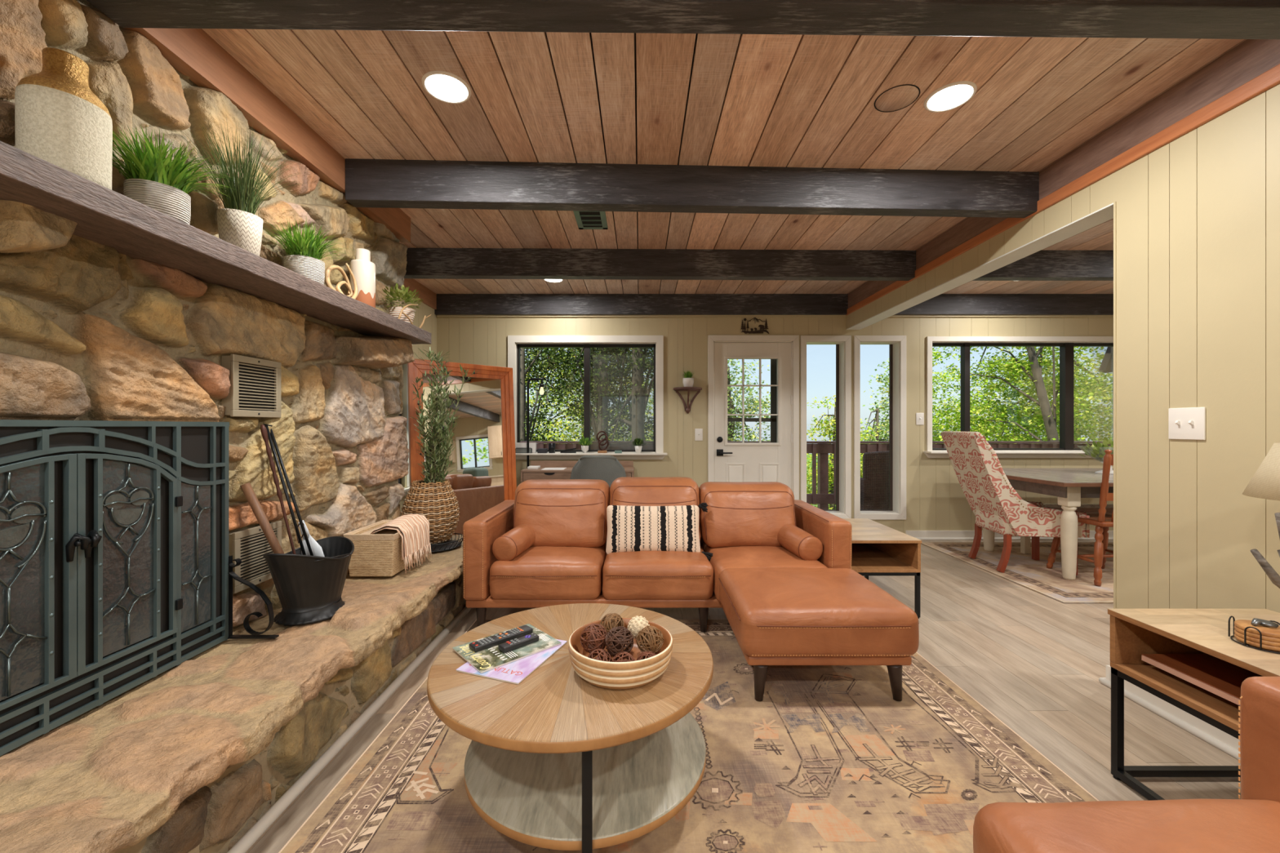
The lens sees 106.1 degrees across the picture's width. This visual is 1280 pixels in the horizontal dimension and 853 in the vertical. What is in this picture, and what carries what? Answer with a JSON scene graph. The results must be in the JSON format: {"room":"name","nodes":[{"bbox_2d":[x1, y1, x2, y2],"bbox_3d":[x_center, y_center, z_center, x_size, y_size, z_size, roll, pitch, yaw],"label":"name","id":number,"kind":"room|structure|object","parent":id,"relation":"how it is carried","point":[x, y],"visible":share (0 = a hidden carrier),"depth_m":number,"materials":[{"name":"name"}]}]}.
{"room":"living room","nodes":[
{"label":"living room","id":0,"kind":"room"},
{"bbox_2d":[0,0,414,628],"bbox_3d":[-1.733,-0.030,1.222,0.754,2.400,3.845,0,0,0],"label":"wall","id":1,"kind":"structure","parent":0,"point":[90,330],"depth_m":1.67,"materials":[{"name":"stone"}]},
{"bbox_2d":[0,140,431,344],"bbox_3d":[-1.431,-0.551,1.585,0.253,0.073,2.870,0,0,0],"label":"mantel shelf","id":2,"kind":"object","parent":1,"relation":"attached to","point":[103,215],"visible":0.83,"depth_m":1.40,"materials":[{"name":"brown wood"}]},
{"bbox_2d":[14,47,112,190],"bbox_3d":[-1.418,-0.748,1.190,0.155,0.322,0.155,0,0,0],"label":"ceramic jug","id":3,"kind":"object","parent":2,"relation":"on","point":[60,121],"visible":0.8,"depth_m":1.15,"materials":[{"name":"beige ceramic"}]},
{"bbox_2d":[111,123,238,224],"bbox_3d":[-1.365,-0.728,1.419,0.274,0.282,0.360,0,0,0],"label":"potted grass","id":4,"kind":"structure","parent":2,"relation":"on","point":[158,183],"depth_m":1.37,"materials":[{"name":"green plant"}]},
{"bbox_2d":[123,178,191,224],"bbox_3d":[-1.420,-0.641,1.420,0.140,0.108,0.140,0,0,0],"label":"pot","id":5,"kind":"object","parent":4,"relation":"on","point":[166,197],"depth_m":1.38,"materials":[{"name":"white ceramic"}]},
{"bbox_2d":[168,109,305,256],"bbox_3d":[-1.349,-0.837,1.716,0.304,0.500,0.416,0,0,0],"label":"potted grass","id":6,"kind":"object","parent":2,"relation":"on","point":[239,225],"depth_m":1.67,"materials":[{"name":"green plant"}]},
{"bbox_2d":[216,208,263,256],"bbox_3d":[-1.420,-0.667,1.712,0.128,0.160,0.128,0,0,0],"label":"pot","id":7,"kind":"object","parent":6,"relation":"on","point":[241,228],"depth_m":1.67,"materials":[{"name":"white ceramic"}]},
{"bbox_2d":[263,217,355,284],"bbox_3d":[-1.372,-0.729,2.030,0.259,0.283,0.370,0,0,0],"label":"potted grass","id":8,"kind":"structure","parent":2,"relation":"on","point":[303,257],"depth_m":1.99,"materials":[{"name":"green plant"}]},
{"bbox_2d":[283,254,324,284],"bbox_3d":[-1.420,-0.644,2.040,0.144,0.115,0.144,0,0,0],"label":"pot","id":9,"kind":"object","parent":8,"relation":"on","point":[309,266],"depth_m":1.99,"materials":[{"name":"white ceramic"}]},
{"bbox_2d":[324,262,358,299],"bbox_3d":[-1.395,-0.682,2.262,0.069,0.194,0.183,0,0,0],"label":"knot sculpture","id":10,"kind":"object","parent":2,"relation":"on","point":[328,269],"visible":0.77,"depth_m":2.27,"materials":[{"name":"beige wood"}]},
{"bbox_2d":[350,248,375,307],"bbox_3d":[-1.420,-0.745,2.470,0.114,0.316,0.114,0,0,0],"label":"bottle vase","id":11,"kind":"object","parent":2,"relation":"on","point":[363,270],"visible":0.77,"depth_m":2.43,"materials":[{"name":"ceramic"}]},
{"bbox_2d":[380,283,422,324],"bbox_3d":[-1.416,-0.718,2.873,0.220,0.262,0.280,0,0,0],"label":"potted shrub","id":12,"kind":"object","parent":2,"relation":"on","point":[394,311],"visible":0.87,"depth_m":2.82,"materials":[{"name":"green plant"}]},
{"bbox_2d":[388,306,415,324],"bbox_3d":[-1.420,-0.643,2.875,0.148,0.112,0.148,0,0,0],"label":"pot","id":13,"kind":"object","parent":12,"relation":"on","point":[394,311],"depth_m":2.82,"materials":[{"name":"white ceramic"}]},
{"bbox_2d":[221,354,280,417],"bbox_3d":[-1.536,-0.153,1.911,0.053,0.233,0.240,0,0,0],"label":"air vent","id":14,"kind":"object","parent":1,"relation":"in","point":[255,389],"visible":0.99,"depth_m":1.89,"materials":[{"name":"metal"}]},
{"bbox_2d":[228,520,281,593],"bbox_3d":[-1.536,0.511,1.916,0.053,0.227,0.236,0,0,0],"label":"air vent","id":15,"kind":"object","parent":1,"relation":"in","point":[250,544],"visible":0.66,"depth_m":1.88,"materials":[{"name":"metal"}]},
{"bbox_2d":[123,27,410,242],"bbox_3d":[-1.530,-1.282,-0.125,0.060,0.160,6.550,0,0,0],"label":"trim","id":16,"kind":"structure","parent":1,"relation":"attached to","point":[193,52],"depth_m":1.90,"materials":[{"name":"orange wood"}]},
{"bbox_2d":[398,294,436,515],"bbox_3d":[-2.180,-0.110,4.025,0.140,2.560,1.950,0,0,0],"label":"wall","id":17,"kind":"structure","parent":0,"point":[429,325],"depth_m":4.62,"materials":[{"name":"beige paint"}]},
{"bbox_2d":[399,278,436,309],"bbox_3d":[-2.115,-1.282,4.060,0.050,0.160,1.880,0,0,0],"label":"trim","id":18,"kind":"structure","parent":17,"relation":"attached to","point":[429,297],"depth_m":4.63,"materials":[{"name":"orange wood"}]},
{"bbox_2d":[202,28,1246,293],"bbox_3d":[2.641,-1.406,0.870,9.881,0.088,8.540,0,0,0],"label":"ceiling","id":19,"kind":"structure","parent":0,"point":[783,100],"depth_m":2.10,"materials":[{"name":"brown wood"}]},
{"bbox_2d":[421,70,471,103],"bbox_3d":[-0.776,-1.361,1.935,0.186,0.011,0.186,0,0,0],"label":"recessed light","id":20,"kind":"object","parent":19,"relation":"in","point":[443,86],"visible":1,"depth_m":1.93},
{"bbox_2d":[573,210,608,229],"bbox_3d":[-0.320,-1.356,3.130,0.200,0.012,0.360,0,0,0],"label":"ceiling vent","id":21,"kind":"object","parent":19,"relation":"in","point":[585,220],"visible":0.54,"depth_m":3.16,"materials":[{"name":"green metal"}]},
{"bbox_2d":[434,293,848,315],"bbox_3d":[0.015,-1.260,4.973,4.250,0.213,0.055,0,0,0],"label":"ceiling beam","id":22,"kind":"structure","parent":19,"relation":"attached to","point":[446,304],"depth_m":4.95,"materials":[{"name":"brown wood"}]},
{"bbox_2d":[404,247,915,280],"bbox_3d":[0.015,-1.260,3.740,4.252,0.213,0.090,0,0,-1],"label":"ceiling beam","id":23,"kind":"structure","parent":19,"relation":"attached to","point":[462,263],"depth_m":3.70,"materials":[{"name":"brown wood"}]},
{"bbox_2d":[86,0,1279,39],"bbox_3d":[0.320,-1.260,1.363,3.642,0.213,0.110,0,0,-1],"label":"ceiling beam","id":24,"kind":"structure","parent":19,"relation":"attached to","point":[1138,19],"depth_m":1.35,"materials":[{"name":"brown wood"}]},
{"bbox_2d":[345,158,1039,217],"bbox_3d":[0.320,-1.260,2.557,3.645,0.213,0.090,0,0,-2],"label":"ceiling beam","id":25,"kind":"structure","parent":19,"relation":"attached to","point":[369,183],"depth_m":2.52,"materials":[{"name":"brown wood"}]},
{"bbox_2d":[874,84,919,112],"bbox_3d":[1.066,-1.361,2.000,0.170,0.004,0.170,0,0,0],"label":"disc","id":26,"kind":"object","parent":19,"relation":"attached to","point":[897,97],"visible":1,"depth_m":2.00,"materials":[{"name":"brown wood"}]},
{"bbox_2d":[924,80,977,112],"bbox_3d":[1.280,-1.361,1.990,0.186,0.011,0.186,0,0,0],"label":"recessed light","id":27,"kind":"object","parent":19,"relation":"in","point":[952,95],"visible":1,"depth_m":1.98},
{"bbox_2d":[893,293,1113,315],"bbox_3d":[4.840,-1.260,4.973,5.120,0.213,0.055,0,0,0],"label":"ceiling beam","id":28,"kind":"structure","parent":19,"relation":"attached to","point":[942,304],"depth_m":4.95,"materials":[{"name":"brown wood"}]},
{"bbox_2d":[972,249,1113,280],"bbox_3d":[4.840,-1.260,3.765,5.120,0.213,0.090,0,0,0],"label":"ceiling beam","id":29,"kind":"structure","parent":19,"relation":"attached to","point":[1042,264],"depth_m":3.72,"materials":[{"name":"brown wood"}]},
{"bbox_2d":[245,540,1240,852],"bbox_3d":[2.695,1.200,0.870,9.610,0.060,8.540,0,0,0],"label":"floor","id":30,"kind":"structure","parent":0,"point":[1036,661],"depth_m":2.23,"materials":[{"name":"brown wood"}]},
{"bbox_2d":[0,534,466,852],"bbox_3d":[-1.533,0.955,1.375,1.135,0.430,4.152,0,0,0],"label":"hearth","id":31,"kind":"object","parent":30,"relation":"on","point":[188,758],"visible":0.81,"depth_m":1.32,"materials":[{"name":"stone"}]},
{"bbox_2d":[0,419,279,755],"bbox_3d":[-1.411,0.376,1.267,0.187,0.784,0.980,0,0,0],"label":"fireplace screen","id":32,"kind":"object","parent":31,"relation":"on","point":[116,565],"visible":1,"depth_m":1.33,"materials":[{"name":"black metal"}]},
{"bbox_2d":[262,536,354,626],"bbox_3d":[-1.333,0.612,1.952,0.316,0.296,0.327,0,0,-42],"label":"bucket","id":33,"kind":"object","parent":31,"relation":"on","point":[307,586],"visible":0.94,"depth_m":1.86,"materials":[{"name":"black metal"}]},
{"bbox_2d":[240,482,284,553],"bbox_3d":[-1.421,0.455,1.871,0.216,0.481,0.031,0,0,-19],"label":"firewood","id":34,"kind":"object","parent":33,"relation":"in","point":[246,488],"visible":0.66,"depth_m":1.85,"materials":[{"name":"brown wood"}]},
{"bbox_2d":[260,424,296,554],"bbox_3d":[-1.443,0.344,1.951,0.159,0.704,0.019,0,0,-17],"label":"fireplace poker","id":35,"kind":"object","parent":33,"relation":"in","point":[263,429],"visible":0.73,"depth_m":1.94,"materials":[{"name":"black metal"}]},
{"bbox_2d":[262,423,306,555],"bbox_3d":[-1.435,0.342,1.980,0.195,0.708,0.011,0,0,-13],"label":"tongs","id":36,"kind":"object","parent":33,"relation":"in","point":[270,440],"visible":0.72,"depth_m":1.97,"materials":[{"name":"black metal"}]},
{"bbox_2d":[269,426,313,555],"bbox_3d":[-1.426,0.346,2.002,0.216,0.700,0.011,0,0,-10],"label":"rod","id":37,"kind":"object","parent":33,"relation":"in","point":[272,434],"visible":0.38,"depth_m":2.00,"materials":[{"name":"black metal"}]},
{"bbox_2d":[226,606,471,852],"bbox_3d":[-1.098,1.160,1.375,0.038,0.038,4.150,0,0,0],"label":"baseboard","id":38,"kind":"structure","parent":31,"relation":"attached to","point":[257,830],"depth_m":1.69,"materials":[{"name":"white wood"}]},
{"bbox_2d":[342,520,422,576],"bbox_3d":[-1.369,0.654,2.620,0.259,0.220,0.383,0,0,0],"label":"wicker basket","id":39,"kind":"object","parent":31,"relation":"on","point":[380,553],"visible":0.57,"depth_m":2.44,"materials":[{"name":"wicker"}]},
{"bbox_2d":[369,514,431,573],"bbox_3d":[-1.317,0.624,2.624,0.266,0.275,0.335,0,0,0],"label":"throw blanket","id":40,"kind":"object","parent":39,"relation":"on","point":[415,528],"visible":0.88,"depth_m":2.58,"materials":[{"name":"fabric"}]},
{"bbox_2d":[422,533,462,552],"bbox_3d":[-1.310,0.744,3.090,0.341,0.053,0.341,0,0,0],"label":"wire tray","id":41,"kind":"object","parent":31,"relation":"on","point":[451,544],"visible":0.4,"depth_m":3.04,"materials":[{"name":"black metal"}]},
{"bbox_2d":[400,479,459,544],"bbox_3d":[-1.385,0.558,3.189,0.361,0.402,0.362,0,0,-13],"label":"woven vase","id":42,"kind":"object","parent":41,"relation":"on","point":[437,502],"visible":0.8,"depth_m":3.08,"materials":[{"name":"wicker"}]},
{"bbox_2d":[409,346,479,488],"bbox_3d":[-1.366,0.074,3.156,0.449,1.169,0.447,0,0,24],"label":"plant","id":43,"kind":"object","parent":42,"relation":"in","point":[436,453],"visible":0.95,"depth_m":3.13,"materials":[{"name":"green plant"}]},
{"bbox_2d":[407,358,516,535],"bbox_3d":[-1.414,0.326,3.925,0.877,1.688,0.146,0,0,-44],"label":"floor mirror","id":44,"kind":"object","parent":30,"relation":"on","point":[483,457],"visible":0.46,"depth_m":3.99,"materials":[{"name":"brown wood"}]},
{"bbox_2d":[520,461,634,482],"bbox_3d":[-0.583,0.758,4.660,1.050,0.824,0.380,0,0,0],"label":"writing desk","id":45,"kind":"object","parent":30,"relation":"on","point":[526,474],"visible":0.45,"depth_m":4.47,"materials":[{"name":"brown wood"}]},
{"bbox_2d":[569,455,626,487],"bbox_3d":[-0.370,0.709,4.323,0.592,0.921,0.478,0,0,0],"label":"desk chair","id":46,"kind":"object","parent":30,"relation":"on","point":[607,468],"visible":0.34,"depth_m":4.16,"materials":[{"name":"grey fabric"}]},
{"bbox_2d":[278,619,1098,852],"bbox_3d":[0.220,1.164,1.425,2.410,0.008,2.950,0,0,0],"label":"area rug","id":47,"kind":"object","parent":30,"relation":"on","point":[828,761],"visible":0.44,"depth_m":1.60,"materials":[{"name":"beige fabric"}]},
{"bbox_2d":[426,603,713,852],"bbox_3d":[-0.205,0.941,1.535,0.867,0.441,0.867,0,0,0],"label":"coffee table","id":48,"kind":"object","parent":47,"relation":"on","point":[556,759],"visible":0.86,"depth_m":1.30,"materials":[{"name":"brown wood"}]},
{"bbox_2d":[455,639,567,684],"bbox_3d":[-0.392,0.718,1.511,0.216,0.005,0.281,0,0,20],"label":"magazine","id":49,"kind":"object","parent":48,"relation":"on","point":[515,672],"visible":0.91,"depth_m":1.42,"materials":[{"name":"paper"}]},
{"bbox_2d":[452,623,560,673],"bbox_3d":[-0.430,0.712,1.563,0.277,0.006,0.209,0,0,-43],"label":"magazine","id":50,"kind":"object","parent":49,"relation":"on","point":[486,660],"visible":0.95,"depth_m":1.51,"materials":[{"name":"paper"}]},
{"bbox_2d":[468,625,533,652],"bbox_3d":[-0.457,0.700,1.596,0.211,0.018,0.046,0,0,-45],"label":"remote control","id":51,"kind":"object","parent":50,"relation":"on","point":[480,645],"visible":1,"depth_m":1.58,"materials":[{"name":"black plastic"}]},
{"bbox_2d":[464,712,706,850],"bbox_3d":[-0.165,1.013,1.535,0.743,0.030,0.743,0,0,0],"label":"shelf","id":52,"kind":"object","parent":48,"relation":"attached to","point":[639,785],"depth_m":1.33,"materials":[{"name":"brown wood"}]},
{"bbox_2d":[568,617,672,689],"bbox_3d":[-0.057,0.674,1.432,0.309,0.092,0.309,0,0,0],"label":"wooden bowl","id":53,"kind":"object","parent":48,"relation":"on","point":[604,674],"visible":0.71,"depth_m":1.31,"materials":[{"name":"brown wood"}]},
{"bbox_2d":[580,623,607,653],"bbox_3d":[-0.137,0.634,1.440,0.083,0.083,0.082,0,0,0],"label":"ball","id":54,"kind":"object","parent":53,"relation":"in","point":[595,636],"visible":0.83,"depth_m":1.42,"materials":[{"name":"brown wicker"}]},
{"bbox_2d":[604,626,633,656],"bbox_3d":[-0.060,0.628,1.406,0.084,0.083,0.085,0,0,0],"label":"ball","id":55,"kind":"object","parent":53,"relation":"in","point":[617,642],"visible":0.92,"depth_m":1.38,"materials":[{"name":"wicker"}]},
{"bbox_2d":[636,626,663,655],"bbox_3d":[0.030,0.630,1.418,0.082,0.081,0.080,0,0,0],"label":"ball","id":56,"kind":"object","parent":53,"relation":"in","point":[649,641],"visible":0.91,"depth_m":1.40,"materials":[{"name":"beige wicker"}]},
{"bbox_2d":[462,476,919,701],"bbox_3d":[0.096,0.751,2.742,2.168,0.820,1.507,0,0,0],"label":"sectional sofa","id":57,"kind":"object","parent":47,"relation":"on","point":[781,575],"visible":0.91,"depth_m":2.67,"materials":[{"name":"brown leather"}]},
{"bbox_2d":[488,542,606,599],"bbox_3d":[-0.534,0.860,2.981,0.637,0.238,0.646,0,0,0],"label":"seat cushion","id":58,"kind":"object","parent":57,"relation":"on","point":[540,571],"depth_m":2.67,"materials":[{"name":"brown leather"}]},
{"bbox_2d":[513,479,609,547],"bbox_3d":[-0.507,0.565,3.140,0.617,0.417,0.354,0,0,0],"label":"cushion","id":59,"kind":"object","parent":57,"relation":"on","point":[557,513],"depth_m":3.01,"materials":[{"name":"brown leather"}]},
{"bbox_2d":[608,476,701,541],"bbox_3d":[0.095,0.559,3.142,0.591,0.435,0.350,0,0,0],"label":"cushion","id":60,"kind":"object","parent":57,"relation":"on","point":[624,491],"depth_m":3.06,"materials":[{"name":"brown leather"}]},
{"bbox_2d":[602,543,714,599],"bbox_3d":[0.100,0.860,2.981,0.634,0.236,0.646,0,0,0],"label":"seat cushion","id":61,"kind":"object","parent":57,"relation":"on","point":[637,575],"depth_m":2.67,"materials":[{"name":"brown leather"}]},
{"bbox_2d":[605,502,712,560],"bbox_3d":[0.124,0.649,2.954,0.662,0.359,0.160,0,0,1],"label":"lumbar pillow","id":62,"kind":"object","parent":57,"relation":"on","point":[629,528],"visible":0.84,"depth_m":2.90,"materials":[{"name":"white fabric"}]},
{"bbox_2d":[698,481,795,547],"bbox_3d":[0.694,0.574,3.141,0.620,0.399,0.351,0,0,0],"label":"cushion","id":63,"kind":"object","parent":57,"relation":"on","point":[745,514],"depth_m":3.01,"materials":[{"name":"brown leather"}]},
{"bbox_2d":[973,676,1279,852],"bbox_3d":[1.339,0.768,0.429,1.404,0.802,1.142,0,0,0],"label":"leather armchair","id":64,"kind":"object","parent":47,"relation":"on","point":[1250,824],"visible":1,"depth_m":0.89,"materials":[{"name":"brown leather"}]},
{"bbox_2d":[842,518,921,618],"bbox_3d":[1.456,0.931,3.272,0.512,0.478,0.695,0,0,0],"label":"end table","id":65,"kind":"object","parent":30,"relation":"on","point":[877,548],"visible":0.4,"depth_m":3.04,"materials":[{"name":"brown wood"}]},
{"bbox_2d":[851,543,920,572],"bbox_3d":[1.456,0.880,3.272,0.504,0.018,0.687,0,0,0],"label":"shelf","id":66,"kind":"object","parent":65,"relation":"attached to","point":[865,557],"depth_m":3.10,"materials":[{"name":"brown wood"}]},
{"bbox_2d":[921,542,1113,603],"bbox_3d":[4.000,1.165,4.005,2.400,0.009,1.650,0,0,0],"label":"dining rug","id":67,"kind":"object","parent":30,"relation":"on","point":[1025,571],"visible":0.41,"depth_m":3.89,"materials":[{"name":"beige fabric"}]},
{"bbox_2d":[941,431,1089,575],"bbox_3d":[3.089,0.603,4.018,0.841,1.122,0.530,0,0,7],"label":"chair","id":68,"kind":"object","parent":67,"relation":"on","point":[996,506],"visible":0.91,"depth_m":3.83,"materials":[{"name":"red fabric"}]},
{"bbox_2d":[975,506,1078,537],"bbox_3d":[3.212,0.776,4.004,0.593,0.207,0.434,0,0,7],"label":"seat cushion","id":69,"kind":"object","parent":68,"relation":"on","point":[995,520],"depth_m":3.96,"materials":[{"name":"beige fabric"}]},
{"bbox_2d":[982,468,1113,580],"bbox_3d":[4.015,0.784,4.110,1.870,0.752,1.220,0,0,0],"label":"dining table","id":70,"kind":"object","parent":67,"relation":"on","point":[1069,485],"visible":0.29,"depth_m":3.66,"materials":[{"name":"beige wood"}]},
{"bbox_2d":[1076,445,1113,474],"bbox_3d":[4.060,0.290,4.180,0.400,0.235,0.400,0,0,0],"label":"glass bowl","id":71,"kind":"object","parent":70,"relation":"on","point":[1087,450],"visible":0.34,"depth_m":4.15,"materials":[{"name":"clear glass"}]},
{"bbox_2d":[1020,503,1113,554],"bbox_3d":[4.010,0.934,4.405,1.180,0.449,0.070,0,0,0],"label":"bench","id":72,"kind":"object","parent":67,"relation":"on","point":[1087,508],"visible":0.09,"depth_m":4.38,"materials":[{"name":"brown wood"}]},
{"bbox_2d":[1046,449,1113,586],"bbox_3d":[3.565,0.664,3.702,0.505,0.998,0.521,0,0,0],"label":"wooden chair","id":73,"kind":"object","parent":67,"relation":"on","point":[1103,520],"visible":0.52,"depth_m":3.53,"materials":[{"name":"brown wood"}]},
{"bbox_2d":[1107,608,1279,800],"bbox_3d":[1.835,0.891,1.329,0.530,0.558,0.578,0,0,0],"label":"end table","id":74,"kind":"object","parent":30,"relation":"on","point":[1134,633],"visible":0.74,"depth_m":1.54,"materials":[{"name":"brown wood"}]},
{"bbox_2d":[1110,661,1239,731],"bbox_3d":[1.835,0.795,1.329,0.522,0.018,0.570,0,0,0],"label":"shelf","id":75,"kind":"object","parent":74,"relation":"attached to","point":[1222,713],"depth_m":1.43,"materials":[{"name":"brown wood"}]},
{"bbox_2d":[1141,653,1262,706],"bbox_3d":[1.798,0.753,1.330,0.325,0.020,0.490,0,0,0],"label":"book","id":76,"kind":"object","parent":75,"relation":"on","point":[1224,679],"visible":0.65,"depth_m":1.47,"materials":[{"name":"brown wood"}]},
{"bbox_2d":[1242,442,1279,588],"bbox_3d":[1.925,0.330,1.330,0.328,0.564,0.328,0,0,-44],"label":"table lamp","id":77,"kind":"object","parent":74,"relation":"on","point":[1264,483],"visible":1,"depth_m":1.37,"materials":[{"name":"fabric"}]},
{"bbox_2d":[436,316,1113,533],"bbox_3d":[2.625,-0.110,5.075,9.750,2.560,0.150,0,0,0],"label":"wall","id":78,"kind":"structure","parent":0,"point":[936,500],"depth_m":5.00,"materials":[{"name":"beige paint"}]},
{"bbox_2d":[507,335,667,459],"bbox_3d":[-0.562,-0.300,5.005,1.677,1.283,0.290,0,0,0],"label":"window","id":79,"kind":"structure","parent":78,"relation":"in","point":[515,343],"depth_m":4.98,"materials":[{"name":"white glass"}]},
{"bbox_2d":[707,335,799,499],"bbox_3d":[1.175,0.115,5.041,0.941,2.120,0.198,0,0,0],"label":"door","id":80,"kind":"structure","parent":78,"relation":"in","point":[777,460],"depth_m":5.01,"materials":[{"name":"white wood"}]},
{"bbox_2d":[436,315,1113,317],"bbox_3d":[2.650,-1.145,4.987,9.500,0.020,0.025,0,0,0],"label":"trim","id":81,"kind":"structure","parent":78,"relation":"attached to","point":[437,316],"depth_m":4.97,"materials":[{"name":"wood"}]},
{"bbox_2d":[800,335,851,518],"bbox_3d":[1.924,0.011,5.064,0.521,1.905,0.172,0,0,0],"label":"window","id":82,"kind":"structure","parent":78,"relation":"in","point":[843,349],"depth_m":4.98,"materials":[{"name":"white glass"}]},
{"bbox_2d":[853,335,906,519],"bbox_3d":[2.486,0.011,5.064,0.538,1.905,0.172,0,0,0],"label":"window","id":83,"kind":"structure","parent":78,"relation":"in","point":[897,350],"depth_m":4.98,"materials":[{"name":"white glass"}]},
{"bbox_2d":[905,530,1113,540],"bbox_3d":[2.645,1.129,4.980,9.510,0.097,0.040,0,0,0],"label":"baseboard","id":84,"kind":"structure","parent":78,"relation":"attached to","point":[920,535],"depth_m":4.98,"materials":[{"name":"beige wood"}]},
{"bbox_2d":[923,336,1113,457],"bbox_3d":[4.042,-0.304,5.005,2.210,1.256,0.290,0,0,0],"label":"window","id":85,"kind":"structure","parent":78,"relation":"in","point":[1102,347],"depth_m":5.04,"materials":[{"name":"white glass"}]},
{"bbox_2d":[848,39,1279,308],"bbox_3d":[2.210,-1.284,0.800,0.150,0.156,8.400,0,0,0],"label":"trim","id":86,"kind":"structure","parent":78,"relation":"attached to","point":[1251,58],"depth_m":2.06,"materials":[{"name":"brown wood"}]},
{"bbox_2d":[845,83,1279,613],"bbox_3d":[2.210,0.010,0.800,0.148,2.320,8.400,0,0,0],"label":"wall","id":87,"kind":"structure","parent":0,"point":[1197,216],"depth_m":1.87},
{"bbox_2d":[845,63,1279,315],"bbox_3d":[2.208,-1.177,0.800,0.165,0.059,8.400,0,0,0],"label":"trim","id":88,"kind":"structure","parent":87,"relation":"attached to","point":[1269,78],"depth_m":2.11,"materials":[{"name":"red wood"}]},
{"bbox_2d":[1098,665,1239,759],"bbox_3d":[2.193,1.131,-0.595,0.193,0.093,5.610,0,0,0],"label":"baseboard","id":89,"kind":"structure","parent":87,"relation":"attached to","point":[1224,742],"depth_m":1.88,"materials":[{"name":"white wood"}]},
{"bbox_2d":[1168,407,1205,439],"bbox_3d":[2.130,-0.011,1.883,0.020,0.125,0.125,0,0,0],"label":"light switch","id":90,"kind":"object","parent":87,"relation":"attached to","point":[1187,423],"visible":1,"depth_m":1.88,"materials":[{"name":"white plastic"}]},
{"label":"outside","id":91,"kind":"structure","parent":0,"visible":0},
{"bbox_3d":[2.000,1.272,6.008,10.400,0.035,1.697,0,0,0],"label":"deck","id":92,"kind":"object","parent":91,"visible":0},
{"bbox_2d":[520,440,1097,510],"bbox_3d":[2.000,0.838,6.710,10.200,1.265,0.180,0,0,0],"label":"deck railing","id":93,"kind":"object","parent":92,"relation":"on","point":[822,498],"visible":0.17,"depth_m":6.66,"materials":[{"name":"brown wood"}]},
{"bbox_2d":[860,450,888,510],"bbox_3d":[3.050,0.770,5.970,0.820,0.970,0.700,0,0,0],"label":"wicker patio chair","id":94,"kind":"object","parent":92,"relation":"on","point":[874,482],"visible":0.23,"depth_m":5.66,"materials":[{"name":"wicker"}]},
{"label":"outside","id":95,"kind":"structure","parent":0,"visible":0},
{"bbox_2d":[806,453,862,506],"bbox_3d":[10.000,5.773,46.900,110.000,3.338,80.000,0,0,0],"label":"ground","id":96,"kind":"structure","parent":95,"point":[808,454],"depth_m":73.19,"materials":[{"name":"green plant"}]},
{"bbox_2d":[520,347,591,444],"bbox_3d":[-2.163,0.671,9.901,2.843,9.001,1.991,0,0,7],"label":"evergreen tree","id":97,"kind":"object","parent":96,"relation":"on","point":[524,372],"visible":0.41,"depth_m":9.65,"materials":[{"name":"green plant"}]},
{"bbox_2d":[524,347,653,444],"bbox_3d":[-1.151,0.922,13.787,6.884,8.496,3.901,0,0,4],"label":"tree","id":98,"kind":"object","parent":96,"relation":"on","point":[537,383],"visible":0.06,"depth_m":13.47,"materials":[{"name":"green plant"}]},
{"bbox_2d":[528,347,653,444],"bbox_3d":[-1.021,0.670,9.816,2.792,9.000,2.288,0,0,35],"label":"evergreen tree","id":99,"kind":"object","parent":96,"relation":"on","point":[600,426],"visible":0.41,"depth_m":9.38,"materials":[{"name":"green plant"}]},
{"bbox_2d":[563,347,653,444],"bbox_3d":[-0.112,0.670,9.291,3.125,9.000,2.317,0,0,-10],"label":"evergreen tree","id":100,"kind":"object","parent":96,"relation":"on","point":[638,394],"visible":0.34,"depth_m":8.92,"materials":[{"name":"green plant"}]},
{"bbox_2d":[631,349,770,444],"bbox_3d":[1.629,1.287,11.979,4.142,7.773,2.874,0,0,20],"label":"tree","id":101,"kind":"object","parent":96,"relation":"on","point":[731,409],"visible":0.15,"depth_m":11.55,"materials":[{"name":"green plant"}]},
{"bbox_2d":[806,395,885,510],"bbox_3d":[5.263,2.160,12.743,3.657,6.020,3.014,0,0,13],"label":"tree","id":102,"kind":"object","parent":96,"relation":"on","point":[828,427],"visible":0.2,"depth_m":12.46,"materials":[{"name":"green plant"}]},
{"bbox_2d":[862,358,952,444],"bbox_3d":[8.245,1.318,14.719,3.408,7.721,3.108,0,0,-13],"label":"tree","id":103,"kind":"object","parent":96,"relation":"on","point":[886,378],"visible":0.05,"depth_m":14.69,"materials":[{"name":"green plant"}]},
{"bbox_2d":[884,346,1097,444],"bbox_3d":[8.915,0.220,10.878,5.988,9.107,4.111,0,0,0],"label":"maple tree","id":104,"kind":"object","parent":96,"relation":"on","point":[1045,411],"visible":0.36,"depth_m":10.83,"materials":[{"name":"green plant"}]},
{"bbox_2d":[932,346,1097,444],"bbox_3d":[10.580,1.159,13.052,6.109,8.033,4.136,0,0,14],"label":"tree","id":105,"kind":"object","parent":96,"relation":"on","point":[1009,349],"visible":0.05,"depth_m":12.95,"materials":[{"name":"green plant"}]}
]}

